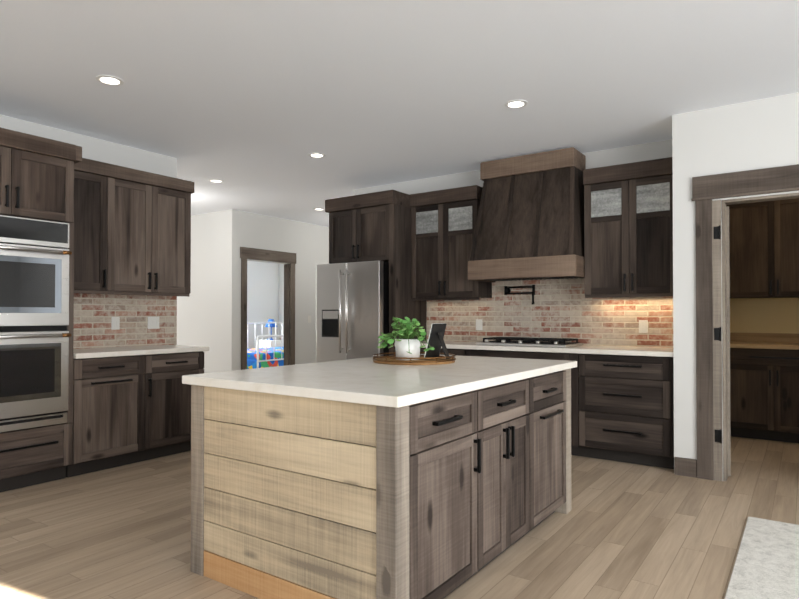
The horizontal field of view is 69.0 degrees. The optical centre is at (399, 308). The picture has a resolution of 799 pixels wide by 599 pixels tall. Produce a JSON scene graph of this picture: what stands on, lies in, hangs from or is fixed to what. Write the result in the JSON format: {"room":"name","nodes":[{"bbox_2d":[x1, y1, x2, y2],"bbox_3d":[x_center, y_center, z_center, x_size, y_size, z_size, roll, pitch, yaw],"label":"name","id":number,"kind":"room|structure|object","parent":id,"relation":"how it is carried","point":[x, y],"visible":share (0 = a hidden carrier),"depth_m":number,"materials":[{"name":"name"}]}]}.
{"room":"kitchen","nodes":[
{"label":"kitchen","id":0,"kind":"room"},
{"bbox_2d":[0,114,176,348],"bbox_3d":[-4.395,-0.132,2.671,0.128,2.765,7.520,0,-1,35],"label":"wall","id":1,"kind":"structure","parent":0,"point":[94,314],"depth_m":5.22,"materials":[{"name":"brick"}]},
{"bbox_2d":[111,317,119,329],"bbox_3d":[-2.539,0.130,5.203,0.007,0.115,0.075,0,-1,35],"label":"electrical outlet","id":2,"kind":"object","parent":1,"relation":"attached to","point":[115,321],"depth_m":5.20,"materials":[{"name":"white plastic"}]},
{"bbox_2d":[73,158,194,296],"bbox_3d":[-2.419,-0.659,5.079,0.352,1.080,1.218,0,-1,35],"label":"upper cabinet","id":3,"kind":"object","parent":1,"relation":"attached to","point":[132,231],"visible":0.85,"depth_m":4.99,"materials":[{"name":"brown wood"}]},
{"bbox_2d":[148,317,158,328],"bbox_3d":[-2.327,0.134,5.506,0.007,0.115,0.120,0,-1,35],"label":"electrical outlet","id":4,"kind":"object","parent":1,"relation":"attached to","point":[153,322],"depth_m":5.50,"materials":[{"name":"white plastic"}]},
{"bbox_2d":[177,209,238,372],"bbox_3d":[-4.130,-0.056,9.729,4.200,2.765,0.120,0,-1,35],"label":"wall","id":5,"kind":"structure","parent":0,"point":[207,311],"depth_m":8.71,"materials":[{"name":"white paint"}]},
{"bbox_2d":[247,261,277,348],"bbox_3d":[-7.267,-0.063,9.013,0.120,2.765,14.620,0,-1,35],"label":"wall","id":6,"kind":"structure","parent":0,"point":[262,291],"depth_m":14.41,"materials":[{"name":"white paint"}]},
{"bbox_2d":[278,264,283,339],"bbox_3d":[-0.350,-0.020,13.021,6.620,2.765,0.120,0,-1,35],"label":"wall","id":7,"kind":"structure","parent":0,"point":[280,292],"depth_m":14.82,"materials":[{"name":"white paint"}]},
{"bbox_2d":[238,211,328,369],"bbox_3d":[-1.064,-0.047,10.553,0.120,2.765,4.745,0,-1,35],"label":"wall","id":8,"kind":"structure","parent":0,"point":[307,244],"depth_m":9.60,"materials":[{"name":"white paint"}]},
{"bbox_2d":[240,247,295,369],"bbox_3d":[-2.023,0.204,9.051,0.024,2.230,1.140,0,-1,35],"label":"door frame","id":9,"kind":"structure","parent":8,"relation":"attached to","point":[246,253],"depth_m":8.89,"materials":[{"name":"brown wood"}]},
{"bbox_2d":[284,264,289,365],"bbox_3d":[-2.083,0.296,9.092,0.120,2.048,0.896,0,-1,35],"label":"trim","id":10,"kind":"structure","parent":8,"relation":"attached to","point":[286,314],"depth_m":9.44,"materials":[{"name":"brown wood"}]},
{"bbox_2d":[0,436,798,598],"bbox_3d":[-1.312,1.303,4.758,14.900,0.060,14.900,0,-1,35],"label":"floor","id":11,"kind":"structure","parent":0,"point":[621,530],"depth_m":3.24,"materials":[{"name":"brown wood"}]},
{"bbox_2d":[0,127,81,492],"bbox_3d":[-2.862,0.024,4.137,0.698,2.485,0.903,0,-1,35],"label":"tall cabinet","id":12,"kind":"object","parent":11,"relation":"on","point":[36,286],"visible":1,"depth_m":4.10,"materials":[{"name":"brown wood"}]},
{"bbox_2d":[66,345,208,477],"bbox_3d":[-2.316,0.808,4.967,0.632,0.935,1.178,0,-1,35],"label":"base cabinet","id":13,"kind":"object","parent":11,"relation":"on","point":[131,404],"visible":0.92,"depth_m":4.71,"materials":[{"name":"brown wood"}]},
{"bbox_2d":[247,322,283,368],"bbox_3d":[-2.653,0.817,12.049,1.488,1.070,2.040,0,-1,35],"label":"bed","id":14,"kind":"object","parent":11,"relation":"on","point":[258,357],"visible":0.4,"depth_m":11.16,"materials":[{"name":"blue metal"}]},
{"bbox_2d":[256,340,283,347],"bbox_3d":[-3.088,1.063,13.998,0.500,0.620,0.500,0,-1,35],"label":"nightstand","id":15,"kind":"object","parent":11,"relation":"on","point":[278,343],"visible":0.23,"depth_m":13.81,"materials":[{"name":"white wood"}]},
{"bbox_2d":[265,319,276,339],"bbox_3d":[-3.088,0.503,14.004,0.295,0.499,0.300,0,-1,35],"label":"lamp","id":16,"kind":"object","parent":15,"relation":"on","point":[271,325],"visible":0.79,"depth_m":13.93,"materials":[{"name":"blue"}]},
{"bbox_2d":[316,261,388,362],"bbox_3d":[-0.368,0.402,6.483,0.880,1.780,0.817,0,-1,35],"label":"fridge","id":17,"kind":"object","parent":11,"relation":"on","point":[352,310],"visible":0.54,"depth_m":6.14,"materials":[{"name":"grey metal"}]},
{"bbox_2d":[325,190,426,354],"bbox_3d":[-0.270,0.032,6.545,0.945,2.520,0.650,0,-1,35],"label":"cabinet","id":18,"kind":"object","parent":11,"relation":"on","point":[374,226],"visible":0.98,"depth_m":6.23,"materials":[{"name":"brown wood"}]},
{"bbox_2d":[190,366,576,598],"bbox_3d":[0.053,0.811,3.198,1.232,0.890,1.900,0,-1,35],"label":"kitchen island","id":19,"kind":"object","parent":11,"relation":"on","point":[364,478],"depth_m":2.45,"materials":[{"name":"brown wood"}]},
{"bbox_2d":[182,354,576,409],"bbox_3d":[0.040,0.344,3.212,1.260,0.040,1.960,0,-1,35],"label":"island countertop","id":20,"kind":"structure","parent":19,"relation":"on","point":[360,381],"depth_m":2.68,"materials":[{"name":"white stone"}]},
{"bbox_2d":[372,352,455,364],"bbox_3d":[0.090,0.304,3.581,0.517,0.044,0.517,0,-1,35],"label":"tray","id":21,"kind":"object","parent":20,"relation":"on","point":[392,360],"visible":0.83,"depth_m":3.40,"materials":[{"name":"brown wood"}]},
{"bbox_2d":[395,338,419,359],"bbox_3d":[0.051,0.247,3.560,0.156,0.126,0.156,0,-1,35],"label":"plant pot","id":22,"kind":"object","parent":21,"relation":"on","point":[403,346],"visible":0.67,"depth_m":3.50,"materials":[{"name":"white ceramic"}]},
{"bbox_2d":[377,317,434,353],"bbox_3d":[0.055,0.158,3.568,0.397,0.216,0.369,0,-1,35],"label":"plant","id":23,"kind":"object","parent":22,"relation":"in","point":[406,327],"visible":0.98,"depth_m":3.52,"materials":[{"name":"green plant"}]},
{"bbox_2d":[424,323,449,358],"bbox_3d":[0.245,0.200,3.577,0.131,0.220,0.156,0,-1,35],"label":"picture frame","id":24,"kind":"object","parent":21,"relation":"on","point":[436,337],"visible":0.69,"depth_m":3.56,"materials":[{"name":"black"}]},
{"bbox_2d":[420,348,465,355],"bbox_3d":[0.468,0.840,6.050,0.814,0.894,0.600,0,-1,35],"label":"base cabinet","id":25,"kind":"object","parent":11,"relation":"on","point":[457,351],"depth_m":5.64,"materials":[{"name":"brown wood"}]},
{"bbox_2d":[466,348,577,455],"bbox_3d":[1.247,0.835,5.505,1.087,0.894,0.600,0,-1,35],"label":"base cabinet","id":26,"kind":"object","parent":11,"relation":"on","point":[570,356],"depth_m":5.04,"materials":[{"name":"brown wood"}]},
{"bbox_2d":[578,352,673,468],"bbox_3d":[1.965,0.829,5.003,0.805,0.894,0.600,0,-1,35],"label":"base cabinet","id":27,"kind":"object","parent":11,"relation":"on","point":[622,403],"depth_m":4.73,"materials":[{"name":"brown wood"}]},
{"bbox_2d":[394,340,672,355],"bbox_3d":[1.212,0.366,5.516,2.652,0.040,0.630,0,-1,35],"label":"countertop","id":28,"kind":"structure","parent":27,"relation":"on","point":[587,350],"depth_m":5.05,"materials":[{"name":"white stone"}]},
{"bbox_2d":[476,337,582,347],"bbox_3d":[1.231,0.314,5.543,0.880,0.062,0.485,0,-1,35],"label":"cooktop","id":29,"kind":"object","parent":28,"relation":"in","point":[535,342],"visible":1,"depth_m":5.42,"materials":[{"name":"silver metal"}]},
{"bbox_2d":[724,517,798,598],"bbox_3d":[2.029,1.230,1.366,2.335,0.012,3.570,0,-1,35],"label":"rug","id":30,"kind":"object","parent":11,"relation":"on","point":[766,564],"visible":1,"depth_m":2.83,"materials":[{"name":"white fabric"}]},
{"bbox_2d":[730,349,798,442],"bbox_3d":[3.756,0.838,5.834,1.007,0.893,0.624,0,-1,35],"label":"base cabinet","id":31,"kind":"object","parent":11,"relation":"on","point":[764,386],"depth_m":5.63,"materials":[{"name":"brown wood"}]},
{"bbox_2d":[730,341,798,348],"bbox_3d":[4.284,0.365,5.457,2.310,0.040,0.644,0,-1,35],"label":"countertop","id":32,"kind":"structure","parent":31,"relation":"on","point":[733,344],"depth_m":5.71,"materials":[{"name":"beige stone"}]},
{"bbox_2d":[0,0,798,226],"bbox_3d":[-1.312,-1.542,4.789,14.900,0.100,14.900,0,-1,35],"label":"ceiling","id":33,"kind":"structure","parent":0,"point":[252,104],"depth_m":3.80,"materials":[{"name":"white paint"}]},
{"bbox_2d":[95,75,123,85],"bbox_3d":[-1.903,-1.498,3.823,0.169,0.007,0.169,0,-1,-10],"label":"recessed light","id":34,"kind":"object","parent":33,"relation":"in","point":[110,80],"depth_m":3.81,"materials":[{"name":"white plastic"}]},
{"bbox_2d":[208,179,223,182],"bbox_3d":[-2.107,-1.467,6.687,0.169,0.007,0.169,0,-1,-10],"label":"recessed light","id":35,"kind":"object","parent":33,"relation":"in","point":[210,180],"depth_m":6.66,"materials":[{"name":"white"}]},
{"bbox_2d":[308,153,325,157],"bbox_3d":[-0.797,-1.479,5.612,0.169,0.007,0.169,0,-1,-10],"label":"recessed light","id":36,"kind":"object","parent":33,"relation":"in","point":[315,155],"depth_m":5.60,"materials":[{"name":"white plastic"}]},
{"bbox_2d":[504,99,527,108],"bbox_3d":[0.851,-1.493,4.252,0.169,0.007,0.169,0,-1,-10],"label":"recessed light","id":37,"kind":"object","parent":33,"relation":"in","point":[513,104],"depth_m":4.25,"materials":[{"name":"white plastic"}]},
{"bbox_2d":[354,139,672,347],"bbox_3d":[0.997,-0.095,6.137,3.720,2.765,0.128,0,-1,35],"label":"wall","id":38,"kind":"structure","parent":0,"point":[563,308],"depth_m":5.68,"materials":[{"name":"brick"}]},
{"bbox_2d":[410,185,491,300],"bbox_3d":[0.535,-0.659,6.171,0.804,1.145,0.352,0,-1,35],"label":"upper cabinet","id":39,"kind":"object","parent":38,"relation":"attached to","point":[443,224],"visible":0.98,"depth_m":6.04,"materials":[{"name":"brown wood"}]},
{"bbox_2d":[476,319,481,329],"bbox_3d":[0.843,0.171,6.159,0.076,0.115,0.007,0,-1,35],"label":"electrical outlet","id":40,"kind":"object","parent":38,"relation":"attached to","point":[478,321],"depth_m":6.16,"materials":[{"name":"white plastic"}]},
{"bbox_2d":[504,285,534,303],"bbox_3d":[1.196,-0.138,5.849,0.352,0.195,0.078,-1,-1,44],"label":"pot filler","id":41,"kind":"object","parent":38,"relation":"attached to","point":[507,290],"visible":1,"depth_m":5.81,"materials":[{"name":"black metal"}]},
{"bbox_2d":[468,147,585,282],"bbox_3d":[1.245,-0.866,5.559,1.050,1.175,0.545,0,-1,35],"label":"range hood","id":42,"kind":"object","parent":38,"relation":"attached to","point":[530,222],"visible":0.85,"depth_m":5.39,"materials":[{"name":"brown wood"}]},
{"bbox_2d":[583,157,672,297],"bbox_3d":[2.058,-0.671,5.105,0.786,1.145,0.352,0,-1,35],"label":"upper cabinet","id":43,"kind":"object","parent":38,"relation":"attached to","point":[628,229],"visible":0.96,"depth_m":4.99,"materials":[{"name":"brown wood"}]},
{"bbox_2d":[639,320,647,332],"bbox_3d":[2.187,0.160,5.219,0.076,0.115,0.007,0,-1,35],"label":"electrical outlet","id":44,"kind":"object","parent":38,"relation":"attached to","point":[643,326],"depth_m":5.21,"materials":[{"name":"white plastic"}]},
{"bbox_2d":[672,92,798,458],"bbox_3d":[3.895,-0.125,3.303,4.280,2.765,0.120,0,-1,35],"label":"wall","id":45,"kind":"structure","parent":0,"point":[753,135],"depth_m":4.39,"materials":[{"name":"white paint"}]},
{"bbox_2d":[674,457,696,477],"bbox_3d":[3.804,1.189,3.268,4.145,0.135,0.014,0,-1,35],"label":"baseboard","id":46,"kind":"structure","parent":45,"relation":"attached to","point":[685,467],"depth_m":4.41,"materials":[{"name":"brown wood"}]},
{"bbox_2d":[714,225,721,442],"bbox_3d":[2.345,0.188,4.288,0.046,1.600,0.012,0,-1,35],"label":"pantry door hinge","id":47,"kind":"object","parent":45,"relation":"attached to","point":[717,331],"visible":1,"depth_m":4.29,"materials":[{"name":"black metal"}]},
{"bbox_2d":[726,206,730,475],"bbox_3d":[2.590,0.248,4.753,0.035,2.030,0.780,0,-1,18],"label":"pantry door","id":48,"kind":"structure","parent":45,"relation":"in","point":[728,342],"depth_m":4.38,"materials":[{"name":"brown wood"}]},
{"bbox_2d":[691,164,798,480],"bbox_3d":[2.700,0.135,4.042,1.200,2.260,0.030,0,-1,35],"label":"door frame","id":49,"kind":"structure","parent":45,"relation":"attached to","point":[707,189],"depth_m":4.31,"materials":[{"name":"brown wood"}]},
{"bbox_2d":[722,193,798,480],"bbox_3d":[2.744,0.232,4.104,0.806,2.068,0.120,0,-1,35],"label":"trim","id":50,"kind":"structure","parent":45,"relation":"attached to","point":[724,298],"depth_m":4.28,"materials":[{"name":"brown wood"}]},
{"bbox_2d":[730,298,798,333],"bbox_3d":[4.555,-0.099,5.746,2.440,2.765,0.120,0,-1,35],"label":"wall","id":51,"kind":"structure","parent":0,"point":[764,315],"depth_m":6.16,"materials":[{"name":"beige paint"}]},
{"bbox_2d":[726,198,798,297],"bbox_3d":[3.836,-0.664,5.965,1.007,1.100,0.345,0,-1,35],"label":"upper cabinet","id":52,"kind":"object","parent":51,"relation":"attached to","point":[763,249],"depth_m":5.87,"materials":[{"name":"brown wood"}]},
{"bbox_2d":[730,333,798,340],"bbox_3d":[4.463,0.301,5.714,2.310,0.095,0.019,0,-1,35],"label":"backsplash","id":53,"kind":"structure","parent":51,"relation":"attached to","point":[733,336],"depth_m":6.13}
]}

